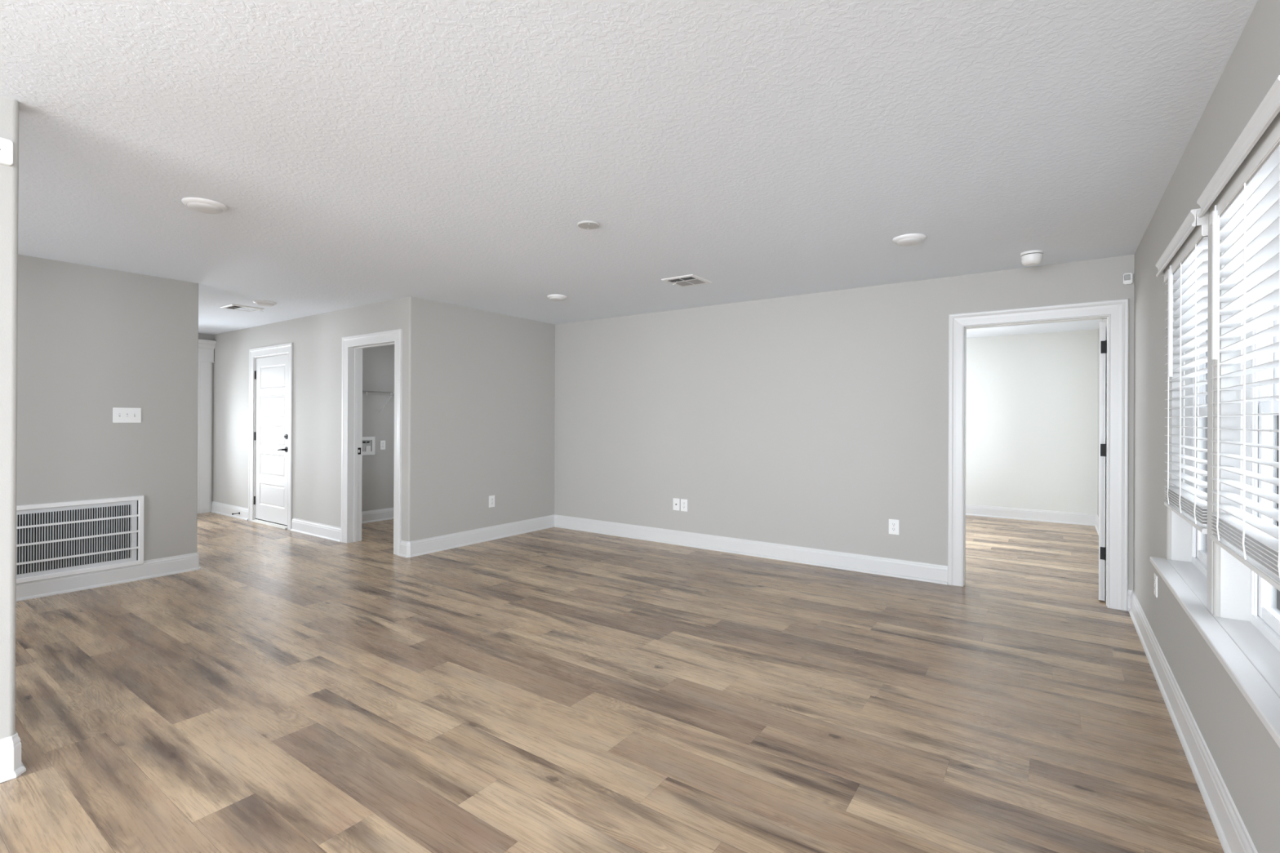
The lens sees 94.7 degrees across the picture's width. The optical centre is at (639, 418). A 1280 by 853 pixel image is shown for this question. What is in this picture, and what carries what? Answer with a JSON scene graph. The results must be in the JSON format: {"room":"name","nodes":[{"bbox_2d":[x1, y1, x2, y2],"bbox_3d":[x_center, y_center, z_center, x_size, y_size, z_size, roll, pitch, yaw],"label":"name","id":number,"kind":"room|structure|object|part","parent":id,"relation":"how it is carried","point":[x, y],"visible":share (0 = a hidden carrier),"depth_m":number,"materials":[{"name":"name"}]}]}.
{"room":"empty living room","nodes":[
{"label":"empty living room","id":0,"kind":"room"},
{"bbox_2d":[0,94,18,739],"bbox_3d":[-4.272,0.046,-0.635,0.125,2.460,6.856,0,0,35],"label":"wall","id":1,"kind":"structure","parent":0,"point":[9,108],"depth_m":2.12,"materials":[{"name":"grey paint"}]},
{"bbox_2d":[0,137,13,166],"bbox_3d":[-2.276,-0.951,2.078,0.022,0.091,0.092,0,0,35],"label":"wall sensor","id":2,"kind":"object","parent":1,"relation":"attached to","point":[6,146],"visible":1,"depth_m":2.10,"materials":[{"name":"white plastic"}]},
{"bbox_2d":[0,730,26,782],"bbox_3d":[-4.270,1.203,-0.626,0.177,0.145,6.882,0,0,35],"label":"baseboard","id":3,"kind":"structure","parent":1,"relation":"attached to","point":[11,766],"depth_m":2.11,"materials":[{"name":"white paint"}]},
{"bbox_2d":[16,254,198,560],"bbox_3d":[-5.935,0.046,4.987,3.501,2.460,2.555,0,0,35],"label":"wall","id":4,"kind":"structure","parent":0,"point":[92,341],"depth_m":4.56,"materials":[{"name":"grey paint"}]},
{"bbox_2d":[16,495,144,583],"bbox_3d":[-4.207,0.886,4.386,0.024,0.548,0.815,0,0,35],"label":"air vent","id":5,"kind":"object","parent":4,"relation":"in","point":[68,538],"visible":0.89,"depth_m":4.40,"materials":[{"name":"white metal"}]},
{"bbox_2d":[16,552,200,601],"bbox_3d":[-4.745,1.207,4.164,0.652,0.145,2.581,0,0,35],"label":"baseboard","id":6,"kind":"structure","parent":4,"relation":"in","point":[163,566],"depth_m":4.54,"materials":[{"name":"white paint"}]},
{"bbox_2d":[112,407,141,422],"bbox_3d":[-4.032,-0.028,4.637,0.017,0.117,0.173,0,0,35],"label":"light switch","id":7,"kind":"object","parent":4,"relation":"attached to","point":[120,415],"visible":1,"depth_m":4.63,"materials":[{"name":"white plastic"}]},
{"bbox_2d":[198,333,213,501],"bbox_3d":[-6.343,0.047,7.567,0.130,2.460,1.441,0,0,35],"label":"wall","id":8,"kind":"structure","parent":0,"point":[201,336],"depth_m":8.11,"materials":[{"name":"grey paint"}]},
{"bbox_2d":[197,338,216,513],"bbox_3d":[-6.222,0.104,7.553,0.086,2.348,1.409,0,0,35],"label":"trim","id":9,"kind":"structure","parent":8,"relation":"attached to","point":[206,348],"depth_m":8.01,"materials":[{"name":"white paint"}]},
{"bbox_2d":[213,298,396,527],"bbox_3d":[-4.111,0.056,6.971,4.451,2.460,0.145,0,0,35],"label":"wall","id":10,"kind":"structure","parent":0,"point":[317,339],"depth_m":6.66,"materials":[{"name":"grey paint"}]},
{"bbox_2d":[211,501,248,520],"bbox_3d":[-5.419,1.209,7.778,1.148,0.145,0.026,0,0,35],"label":"baseboard","id":11,"kind":"structure","parent":10,"relation":"attached to","point":[222,508],"depth_m":7.76,"materials":[{"name":"white paint"}]},
{"bbox_2d":[251,519,287,529],"bbox_3d":[-4.435,1.272,7.175,0.881,0.026,0.175,0,0,35],"label":"threshold","id":12,"kind":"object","parent":10,"relation":"attached to","point":[278,526],"depth_m":7.09,"materials":[{"name":"white wood"}]},
{"bbox_2d":[248,342,293,530],"bbox_3d":[-4.432,0.203,7.182,1.120,2.164,0.166,0,0,35],"label":"trim","id":13,"kind":"structure","parent":10,"relation":"attached to","point":[285,348],"depth_m":7.25,"materials":[{"name":"white paint"}]},
{"bbox_2d":[253,354,288,525],"bbox_3d":[-4.467,0.252,7.137,0.896,2.014,0.099,0,0,35],"label":"door","id":14,"kind":"structure","parent":10,"relation":"in","point":[271,374],"depth_m":7.14,"materials":[{"name":"white paint"}]},
{"bbox_3d":[-4.202,0.361,6.925,0.159,0.066,0.058,0,0,35],"label":"handle","id":15,"kind":"part","parent":14,"relation":"part of","materials":[{"name":"black metal"}]},
{"bbox_2d":[290,517,341,542],"bbox_3d":[-3.570,1.216,6.482,1.078,0.145,0.026,0,0,35],"label":"baseboard","id":16,"kind":"structure","parent":10,"relation":"attached to","point":[308,527],"depth_m":6.46,"materials":[{"name":"white paint"}]},
{"bbox_2d":[341,328,402,555],"bbox_3d":[-2.649,0.220,5.933,1.048,2.143,0.168,0,0,35],"label":"trim","id":17,"kind":"structure","parent":10,"relation":"attached to","point":[353,346],"depth_m":6.13,"materials":[{"name":"white paint"}]},
{"bbox_2d":[361,344,394,511],"bbox_3d":[-3.324,0.061,7.532,0.120,2.460,1.679,0,0,35],"label":"wall","id":18,"kind":"structure","parent":0,"point":[378,362],"depth_m":7.45,"materials":[{"name":"grey paint"}]},
{"bbox_2d":[362,436,374,455],"bbox_3d":[-3.401,0.338,7.290,0.032,0.228,0.267,0,0,35],"label":"washer box","id":19,"kind":"object","parent":18,"relation":"attached to","point":[368,442],"visible":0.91,"depth_m":7.33,"materials":[{"name":"white plastic"}]},
{"bbox_3d":[-3.413,0.335,7.299,0.002,0.153,0.207,0,0,35],"label":"panel","id":20,"kind":"part","parent":19,"relation":"part of","materials":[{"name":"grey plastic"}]},
{"bbox_2d":[361,507,393,523],"bbox_3d":[-2.487,1.221,6.941,1.935,0.145,1.679,0,0,35],"label":"baseboard","id":21,"kind":"structure","parent":18,"relation":"attached to","point":[371,516],"depth_m":7.43,"materials":[{"name":"white paint"}]},
{"bbox_2d":[362,390,394,412],"bbox_3d":[-3.132,-0.214,7.424,0.317,0.270,1.619,0,0,35],"label":"wire shelf","id":22,"kind":"object","parent":18,"relation":"attached to","point":[391,393],"visible":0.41,"depth_m":7.25,"materials":[{"name":"grey metal"}]},
{"bbox_2d":[380,440,385,449],"bbox_3d":[-3.270,0.334,7.497,0.009,0.114,0.072,0,0,35],"label":"wall outlet","id":23,"kind":"object","parent":18,"relation":"attached to","point":[382,442],"visible":1,"depth_m":7.49,"materials":[{"name":"white plastic"}]},
{"bbox_2d":[396,296,555,541],"bbox_3d":[-1.680,0.066,6.377,0.212,2.460,1.963,0,0,35],"label":"wall","id":24,"kind":"structure","parent":0,"point":[478,386],"depth_m":6.11,"materials":[{"name":"grey paint"}]},
{"bbox_2d":[398,514,554,557],"bbox_3d":[-1.644,1.224,6.331,0.146,0.145,1.989,0,0,35],"label":"baseboard","id":25,"kind":"structure","parent":24,"relation":"attached to","point":[441,543],"depth_m":6.09,"materials":[{"name":"white paint"}]},
{"bbox_2d":[488,495,494,507],"bbox_3d":[-1.587,0.886,6.321,0.009,0.124,0.080,0,0,35],"label":"wall outlet","id":26,"kind":"object","parent":24,"relation":"attached to","point":[491,498],"visible":1,"depth_m":6.32,"materials":[{"name":"white plastic"}]},
{"bbox_2d":[0,511,1224,852],"bbox_3d":[-1.189,1.343,2.555,14.273,0.100,15.870,0,0,35],"label":"floor","id":27,"kind":"structure","parent":0,"point":[553,690],"depth_m":2.66,"materials":[{"name":"wood"}]},
{"bbox_2d":[0,0,1257,337],"bbox_3d":[-1.172,-1.206,2.567,14.333,0.120,15.910,0,0,35],"label":"ceiling","id":28,"kind":"structure","parent":0,"point":[357,153],"depth_m":2.40,"materials":[{"name":"white paint"}]},
{"bbox_2d":[181,197,227,213],"bbox_3d":[-2.332,-1.133,3.161,0.200,0.036,0.200,0,0,35],"label":"recessed light","id":29,"kind":"object","parent":28,"relation":"in","point":[197,204],"visible":1,"depth_m":3.12,"materials":[{"name":"white plastic"}]},
{"bbox_2d":[186,202,222,213],"bbox_3d":[-2.332,-1.124,3.161,0.158,0.019,0.158,0,0,35],"label":"diffuser","id":30,"kind":"object","parent":29,"relation":"attached to","point":[204,207],"depth_m":3.13,"materials":[{"name":"white plastic"}]},
{"bbox_2d":[220,303,263,311],"bbox_3d":[-4.134,-1.136,6.127,0.290,0.036,0.300,0,0,35],"label":"ceiling vent","id":31,"kind":"object","parent":28,"relation":"in","point":[237,307],"visible":1,"depth_m":6.11,"materials":[{"name":"white metal"}]},
{"bbox_2d":[253,300,276,306],"bbox_3d":[-3.712,-1.135,5.831,0.200,0.036,0.200,0,0,35],"label":"recessed light","id":32,"kind":"object","parent":28,"relation":"in","point":[262,303],"visible":1,"depth_m":5.78,"materials":[{"name":"white plastic"}]},
{"bbox_2d":[255,302,274,306],"bbox_3d":[-3.712,-1.127,5.831,0.158,0.019,0.158,0,0,35],"label":"diffuser","id":33,"kind":"object","parent":32,"relation":"attached to","point":[258,304],"depth_m":5.80,"materials":[{"name":"white"}]},
{"bbox_2d":[546,294,567,301],"bbox_3d":[-0.773,-1.123,5.495,0.184,0.036,0.184,0,0,35],"label":"recessed light","id":34,"kind":"object","parent":28,"relation":"in","point":[553,297],"visible":1,"depth_m":5.44,"materials":[{"name":"white plastic"}]},
{"bbox_2d":[549,297,564,301],"bbox_3d":[-0.773,-1.114,5.495,0.145,0.019,0.145,0,0,35],"label":"diffuser","id":35,"kind":"object","parent":34,"relation":"attached to","point":[557,299],"depth_m":5.46,"materials":[{"name":"white"}]},
{"bbox_2d":[577,220,599,229],"bbox_3d":[-0.302,-1.135,3.459,0.128,0.012,0.128,0,0,35],"label":"cover","id":36,"kind":"object","parent":28,"relation":"attached to","point":[587,224],"visible":1,"depth_m":3.44,"materials":[{"name":"grey plastic"}]},
{"bbox_2d":[661,274,712,287],"bbox_3d":[0.385,-1.115,4.847,0.300,0.042,0.320,0,0,35],"label":"ceiling vent","id":37,"kind":"object","parent":28,"relation":"in","point":[691,279],"visible":1,"depth_m":4.82,"materials":[{"name":"white metal"}]},
{"bbox_2d":[892,233,926,245],"bbox_3d":[1.687,-1.114,3.697,0.194,0.036,0.194,0,0,35],"label":"recessed light","id":38,"kind":"object","parent":28,"relation":"in","point":[910,239],"visible":1,"depth_m":3.65,"materials":[{"name":"white plastic"}]},
{"bbox_2d":[895,237,922,245],"bbox_3d":[1.687,-1.106,3.697,0.153,0.019,0.153,0,0,35],"label":"diffuser","id":39,"kind":"object","parent":38,"relation":"attached to","point":[899,241],"depth_m":3.66,"materials":[{"name":"white plastic"}]},
{"bbox_2d":[1020,249,1044,266],"bbox_3d":[2.660,-1.087,4.002,0.134,0.081,0.134,0,0,35],"label":"smoke detector","id":40,"kind":"object","parent":28,"relation":"attached to","point":[1029,258],"visible":1,"depth_m":3.96,"materials":[{"name":"white plastic"}]},
{"bbox_2d":[554,254,1134,590],"bbox_3d":[1.238,0.078,5.606,5.691,2.460,0.125,0,0,35],"label":"wall","id":41,"kind":"structure","parent":0,"point":[820,420],"depth_m":5.43,"materials":[{"name":"grey paint"}]},
{"bbox_2d":[672,497,679,511],"bbox_3d":[0.376,0.889,6.122,0.080,0.124,0.013,0,0,35],"label":"cable plate","id":42,"kind":"object","parent":41,"relation":"attached to","point":[676,504],"visible":1,"depth_m":6.12,"materials":[{"name":"white plastic"}]},
{"bbox_2d":[680,498,687,511],"bbox_3d":[0.454,0.891,6.070,0.080,0.124,0.009,0,0,35],"label":"wall outlet","id":43,"kind":"object","parent":41,"relation":"attached to","point":[683,502],"visible":1,"depth_m":6.07,"materials":[{"name":"white plastic"}]},
{"bbox_2d":[554,514,947,584],"bbox_3d":[0.697,1.234,5.888,4.249,0.145,0.026,0,0,35],"label":"baseboard","id":44,"kind":"structure","parent":41,"relation":"attached to","point":[910,570],"depth_m":5.52,"materials":[{"name":"white paint"}]},
{"bbox_2d":[888,519,898,534],"bbox_3d":[2.113,0.900,4.907,0.080,0.124,0.009,0,0,35],"label":"wall outlet","id":45,"kind":"object","parent":41,"relation":"attached to","point":[893,524],"visible":1,"depth_m":4.91,"materials":[{"name":"white plastic"}]},
{"bbox_2d":[947,298,1128,611],"bbox_3d":[2.930,0.244,4.407,1.102,2.140,0.147,0,0,35],"label":"trim","id":46,"kind":"structure","parent":41,"relation":"attached to","point":[1116,312],"depth_m":4.16,"materials":[{"name":"white paint"}]},
{"bbox_2d":[1098,321,1106,600],"bbox_3d":[3.574,0.305,4.549,0.059,2.000,0.905,0,0,39],"label":"door","id":47,"kind":"structure","parent":41,"relation":"in","point":[1103,330],"depth_m":4.23,"materials":[{"name":"white paint"}]},
{"bbox_2d":[1123,272,1132,284],"bbox_3d":[3.342,-0.960,4.039,0.049,0.074,0.032,0,0,35],"label":"sensor","id":48,"kind":"object","parent":41,"relation":"attached to","point":[1127,277],"visible":1,"depth_m":4.03,"materials":[{"name":"white plastic"}]},
{"bbox_2d":[965,329,1097,514],"bbox_3d":[4.246,0.095,8.393,3.960,2.460,0.120,0,0,35],"label":"wall","id":49,"kind":"structure","parent":0,"point":[1032,403],"depth_m":7.70,"materials":[{"name":"white paint"}]},
{"bbox_2d":[965,504,1098,535],"bbox_3d":[3.063,1.245,6.771,3.651,0.145,3.886,0,0,35],"label":"baseboard","id":50,"kind":"structure","parent":49,"relation":"attached to","point":[1068,517],"depth_m":7.67,"materials":[{"name":"white paint"}]},
{"bbox_2d":[1097,0,1279,852],"bbox_3d":[3.058,0.083,3.412,0.190,2.460,9.400,0,0,35],"label":"wall","id":51,"kind":"structure","parent":0,"point":[1246,757],"depth_m":2.27,"materials":[{"name":"grey paint"}]},
{"bbox_2d":[1154,573,1157,597],"bbox_3d":[2.732,0.881,3.125,0.009,0.114,0.085,0,0,35],"label":"wall outlet","id":52,"kind":"object","parent":51,"relation":"attached to","point":[1155,575],"visible":1,"depth_m":3.11,"materials":[{"name":"white plastic"}]},
{"bbox_2d":[1155,208,1208,533],"bbox_3d":[2.292,-0.171,2.484,0.089,1.173,0.905,0,0,35],"label":"window blind","id":53,"kind":"object","parent":51,"relation":"attached to","point":[1183,264],"visible":0.73,"depth_m":2.43,"materials":[{"name":"white plastic"}]},
{"bbox_3d":[2.481,-0.130,2.728,0.060,1.056,0.016,0,0,35],"label":"ladder cord","id":54,"kind":"part","parent":53,"relation":"part of","materials":[{"name":"white plastic"}]},
{"bbox_3d":[2.299,0.406,2.470,0.052,0.019,0.889,0,0,35],"label":"rail","id":55,"kind":"part","parent":53,"relation":"part of","materials":[{"name":"white plastic"}]},
{"bbox_3d":[2.297,-0.131,2.466,0.060,1.056,0.016,0,0,35],"label":"ladder cord","id":56,"kind":"part","parent":53,"relation":"part of","materials":[{"name":"white fabric"}]},
{"bbox_3d":[2.114,-0.132,2.205,0.060,1.056,0.016,0,0,35],"label":"ladder cord","id":57,"kind":"part","parent":53,"relation":"part of","materials":[{"name":"white fabric"}]},
{"bbox_2d":[1171,302,1191,561],"bbox_3d":[2.373,-0.032,2.420,0.174,1.418,0.901,0,0,35],"label":"trim","id":58,"kind":"structure","parent":51,"relation":"attached to","point":[1181,530],"depth_m":2.81,"materials":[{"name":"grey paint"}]},
{"bbox_2d":[1127,589,1257,852],"bbox_3d":[1.812,1.233,1.832,0.030,0.145,5.388,0,0,35],"label":"baseboard","id":59,"kind":"structure","parent":51,"relation":"attached to","point":[1233,837],"depth_m":2.18,"materials":[{"name":"white paint"}]},
{"bbox_2d":[1191,306,1208,577],"bbox_3d":[2.406,-0.032,2.397,0.113,1.418,0.901,0,0,35],"label":"window","id":60,"kind":"structure","parent":51,"relation":"in","point":[1199,540],"depth_m":2.73,"materials":[{"name":"clear glass"}]},
{"bbox_3d":[2.378,0.297,2.415,0.024,0.699,0.833,0,0,35],"label":"sash","id":61,"kind":"part","parent":60,"relation":"part of","materials":[{"name":"white plastic"}]},
{"bbox_3d":[2.378,0.294,2.415,0.004,0.625,0.753,0,0,35],"label":"pane","id":62,"kind":"part","parent":60,"relation":"part of","materials":[{"name":"clear glass"}]},
{"bbox_3d":[2.409,-0.361,2.396,0.024,0.699,0.833,0,0,35],"label":"sash","id":63,"kind":"part","parent":60,"relation":"part of","materials":[{"name":"white plastic"}]},
{"bbox_2d":[1206,215,1213,614],"bbox_3d":[1.997,-0.034,2.064,0.002,1.418,0.082,0,0,35],"label":"trim","id":64,"kind":"structure","parent":51,"relation":"attached to","point":[1210,369],"depth_m":2.06,"materials":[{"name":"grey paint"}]},
{"bbox_2d":[1150,556,1279,747],"bbox_3d":[1.925,0.689,1.929,0.160,0.030,2.273,0,0,35],"label":"windowsill","id":65,"kind":"structure","parent":51,"relation":"attached to","point":[1251,661],"depth_m":1.75,"materials":[{"name":"white paint"}]},
{"bbox_2d":[1220,226,1250,621],"bbox_3d":[1.790,-0.036,1.589,0.174,1.418,0.901,0,0,35],"label":"window","id":66,"kind":"structure","parent":51,"relation":"attached to","point":[1234,575],"depth_m":1.99,"materials":[{"name":"glass"}]},
{"bbox_2d":[1196,75,1279,591],"bbox_3d":[1.710,-0.174,1.653,0.089,1.173,0.905,0,0,35],"label":"window blind","id":67,"kind":"object","parent":51,"relation":"attached to","point":[1242,197],"visible":1,"depth_m":1.66,"materials":[{"name":"white plastic"}]},
{"bbox_3d":[1.898,-0.134,1.897,0.060,1.056,0.016,0,0,35],"label":"ladder cord","id":68,"kind":"part","parent":67,"relation":"part of","materials":[{"name":"white plastic"}]},
{"bbox_3d":[1.716,0.403,1.639,0.052,0.019,0.889,0,0,35],"label":"rail","id":69,"kind":"part","parent":67,"relation":"part of","materials":[{"name":"white plastic"}]},
{"bbox_3d":[1.714,-0.135,1.635,0.060,1.056,0.016,0,0,35],"label":"ladder cord","id":70,"kind":"part","parent":67,"relation":"part of","materials":[{"name":"white fabric"}]},
{"bbox_3d":[1.531,-0.136,1.373,0.060,1.056,0.016,0,0,35],"label":"ladder cord","id":71,"kind":"part","parent":67,"relation":"part of","materials":[{"name":"white fabric"}]},
{"bbox_2d":[1249,286,1279,651],"bbox_3d":[1.823,-0.035,1.566,0.113,1.418,0.901,0,0,35],"label":"window","id":72,"kind":"structure","parent":51,"relation":"in","point":[1264,598],"depth_m":1.90,"materials":[{"name":"white plastic"}]},
{"bbox_3d":[1.795,0.294,1.584,0.024,0.699,0.833,0,0,35],"label":"sash","id":73,"kind":"part","parent":72,"relation":"part of","materials":[{"name":"white plastic"}]},
{"bbox_3d":[1.795,0.291,1.584,0.004,0.625,0.753,0,0,35],"label":"pane","id":74,"kind":"part","parent":72,"relation":"part of","materials":[{"name":"clear glass"}]},
{"bbox_3d":[1.826,-0.365,1.565,0.024,0.699,0.833,0,0,35],"label":"sash","id":75,"kind":"part","parent":72,"relation":"part of","materials":[{"name":"white plastic"}]}
]}

